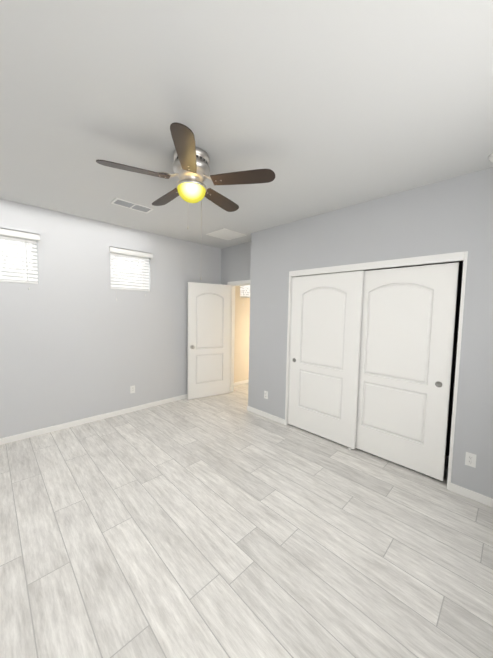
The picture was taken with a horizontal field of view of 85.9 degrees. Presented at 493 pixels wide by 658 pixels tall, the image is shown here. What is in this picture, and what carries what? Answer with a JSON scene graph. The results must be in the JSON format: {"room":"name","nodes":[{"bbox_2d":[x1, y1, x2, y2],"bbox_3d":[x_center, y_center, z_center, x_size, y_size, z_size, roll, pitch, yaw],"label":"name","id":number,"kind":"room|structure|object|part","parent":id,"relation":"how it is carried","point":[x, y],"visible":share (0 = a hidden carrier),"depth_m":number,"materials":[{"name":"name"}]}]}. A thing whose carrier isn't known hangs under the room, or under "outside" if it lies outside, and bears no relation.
{"room":"empty bedroom","nodes":[
{"label":"empty bedroom","id":0,"kind":"room"},
{"bbox_2d":[0,199,249,437],"bbox_3d":[-1.164,-0.141,4.623,6.640,2.747,0.160,-3,6,-44],"label":"wall","id":1,"kind":"structure","parent":0,"point":[78,341],"depth_m":3.58,"materials":[{"name":"grey paint"}]},
{"bbox_2d":[0,228,39,289],"bbox_3d":[-2.691,-0.730,2.956,0.610,0.747,0.130,-3,6,-44],"label":"window blind","id":2,"kind":"object","parent":1,"relation":"attached to","point":[27,240],"visible":0.98,"depth_m":3.04,"materials":[{"name":"white plastic"}]},
{"bbox_2d":[0,394,186,444],"bbox_3d":[-1.967,1.241,3.830,4.045,0.072,0.012,-3,6,-44],"label":"baseboard","id":3,"kind":"structure","parent":1,"relation":"attached to","point":[13,438],"depth_m":3.58,"materials":[{"name":"white wood"}]},
{"bbox_2d":[109,246,152,300],"bbox_3d":[-1.707,-0.779,3.923,0.610,0.747,0.130,-3,6,-44],"label":"window blind","id":4,"kind":"object","parent":1,"relation":"attached to","point":[123,281],"visible":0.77,"depth_m":3.91,"materials":[{"name":"white plastic"}]},
{"bbox_2d":[130,385,134,393],"bbox_3d":[-1.734,0.921,4.034,0.070,0.114,0.009,-3,6,-44],"label":"electrical outlet","id":5,"kind":"object","parent":1,"relation":"attached to","point":[132,389],"visible":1,"depth_m":4.03,"materials":[{"name":"white plastic"}]},
{"bbox_2d":[234,379,248,385],"bbox_3d":[0.357,1.125,6.113,2.235,0.072,0.012,-3,6,-44],"label":"baseboard","id":6,"kind":"structure","parent":1,"relation":"attached to","point":[240,382],"depth_m":5.64,"materials":[{"name":"white wood"}]},
{"bbox_2d":[240,285,249,297],"bbox_3d":[0.075,-0.868,5.674,0.610,0.747,0.130,-3,6,-44],"label":"window blind","id":7,"kind":"object","parent":1,"relation":"attached to","point":[244,289],"visible":0.19,"depth_m":5.62,"materials":[{"name":"white plastic"}]},
{"bbox_2d":[221,242,250,284],"bbox_3d":[-0.063,-0.133,4.795,0.120,2.747,1.140,-3,6,-44],"label":"wall","id":8,"kind":"structure","parent":0,"point":[235,262],"depth_m":4.78,"materials":[{"name":"grey paint"}]},
{"bbox_2d":[227,280,249,392],"bbox_3d":[0.004,0.194,4.744,0.148,2.105,0.931,-3,6,-44],"label":"door frame","id":9,"kind":"structure","parent":8,"relation":"attached to","point":[233,284],"depth_m":5.02,"materials":[{"name":"white wood"}]},
{"bbox_2d":[187,282,230,399],"bbox_3d":[-0.657,0.210,4.760,0.818,2.030,0.169,-1,5,-32],"label":"door","id":10,"kind":"structure","parent":9,"relation":"attached to","point":[208,338],"depth_m":4.73,"materials":[{"name":"white wood"}]},
{"bbox_2d":[0,383,492,657],"bbox_3d":[0.473,1.405,3.037,6.720,0.060,4.940,-3,6,-44],"label":"floor","id":11,"kind":"structure","parent":0,"point":[228,525],"depth_m":1.77,"materials":[{"name":"grey wood"}]},
{"bbox_2d":[0,0,492,248],"bbox_3d":[0.523,-1.414,2.842,6.720,0.100,4.940,-3,6,-44],"label":"ceiling","id":12,"kind":"structure","parent":0,"point":[317,107],"depth_m":1.49,"materials":[{"name":"white paint"}]},
{"bbox_2d":[110,198,153,212],"bbox_3d":[-1.300,-1.406,3.027,0.420,0.007,0.190,-3,6,-44],"label":"ceiling vent","id":13,"kind":"object","parent":12,"relation":"in","point":[130,205],"visible":0.98,"depth_m":3.01,"materials":[{"name":"white plastic"}]},
{"bbox_2d":[96,122,274,279],"bbox_3d":[-0.456,-0.863,2.091,1.227,0.932,1.185,-3,6,-44],"label":"fan","id":14,"kind":"object","parent":12,"relation":"hanging from","point":[191,168],"visible":1,"depth_m":1.94,"materials":[{"name":"brown wood"}]},
{"bbox_3d":[-0.420,-1.200,2.028,0.278,0.250,0.278,-3,6,-44],"label":"motor","id":15,"kind":"part","parent":14,"relation":"part of","materials":[{"name":"silver metal"}]},
{"bbox_3d":[-0.423,-1.029,2.040,0.216,0.098,0.216,-3,6,-44],"label":"lamp shade","id":16,"kind":"part","parent":14,"relation":"part of","materials":[{"name":"yellow glass"}]},
{"bbox_2d":[206,228,246,239],"bbox_3d":[-0.316,-1.463,4.107,0.460,0.008,0.440,-3,6,-44],"label":"ceiling vent","id":17,"kind":"object","parent":12,"relation":"in","point":[225,234],"visible":0.98,"depth_m":4.09,"materials":[{"name":"white plastic"}]},
{"bbox_2d":[248,167,492,497],"bbox_3d":[1.304,0.021,2.920,0.120,2.747,3.460,-3,6,-44],"label":"wall","id":18,"kind":"structure","parent":0,"point":[453,215],"depth_m":2.52,"materials":[{"name":"grey paint"}]},
{"bbox_2d":[264,391,267,398],"bbox_3d":[0.287,0.975,3.911,0.009,0.114,0.070,-3,6,-44],"label":"electrical outlet","id":19,"kind":"object","parent":18,"relation":"attached to","point":[265,394],"visible":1,"depth_m":3.90,"materials":[{"name":"white plastic"}]},
{"bbox_2d":[248,406,284,424],"bbox_3d":[0.276,1.274,3.936,0.012,0.072,0.730,-3,6,-44],"label":"baseboard","id":20,"kind":"structure","parent":18,"relation":"attached to","point":[268,415],"depth_m":3.90,"materials":[{"name":"white wood"}]},
{"bbox_2d":[287,271,363,448],"bbox_3d":[0.926,0.338,3.286,0.038,2.008,0.935,-3,6,-44],"label":"closet door","id":21,"kind":"structure","parent":18,"relation":"in","point":[325,331],"depth_m":3.22,"materials":[{"name":"white wood"}]},
{"bbox_2d":[285,251,467,489],"bbox_3d":[1.241,0.336,2.996,0.130,2.107,1.843,-3,6,-44],"label":"trim","id":22,"kind":"structure","parent":18,"relation":"attached to","point":[441,258],"depth_m":2.50,"materials":[{"name":"white wood"}]},
{"bbox_2d":[355,262,458,480],"bbox_3d":[1.529,0.386,2.737,0.038,2.008,0.935,-3,6,-44],"label":"closet door","id":23,"kind":"structure","parent":18,"relation":"in","point":[407,337],"depth_m":2.64,"materials":[{"name":"white wood"}]},
{"bbox_2d":[465,452,476,467],"bbox_3d":[1.915,1.118,2.262,0.009,0.114,0.070,-3,6,-44],"label":"electrical outlet","id":24,"kind":"object","parent":18,"relation":"attached to","point":[470,459],"visible":1,"depth_m":2.26,"materials":[{"name":"white plastic"}]},
{"bbox_2d":[450,483,492,506],"bbox_3d":[2.135,1.437,2.052,0.012,0.072,0.887,-3,6,-44],"label":"baseboard","id":25,"kind":"structure","parent":18,"relation":"attached to","point":[473,495],"depth_m":2.26,"materials":[{"name":"white wood"}]},
{"bbox_2d":[297,261,462,455],"bbox_3d":[1.845,0.000,3.368,0.120,2.747,3.340,-3,6,-44],"label":"closet interior","id":26,"kind":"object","parent":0,"point":[454,356],"depth_m":2.88,"materials":[{"name":"grey"}]},
{"label":"outside","id":27,"kind":"structure","parent":0,"visible":0},
{"bbox_2d":[0,239,248,292],"bbox_3d":[-1.514,-0.997,4.936,7.400,2.000,0.001,-3,6,-44],"label":"sky","id":28,"kind":"structure","parent":27,"point":[32,255],"depth_m":3.54,"materials":[{"name":"white"}]}
]}

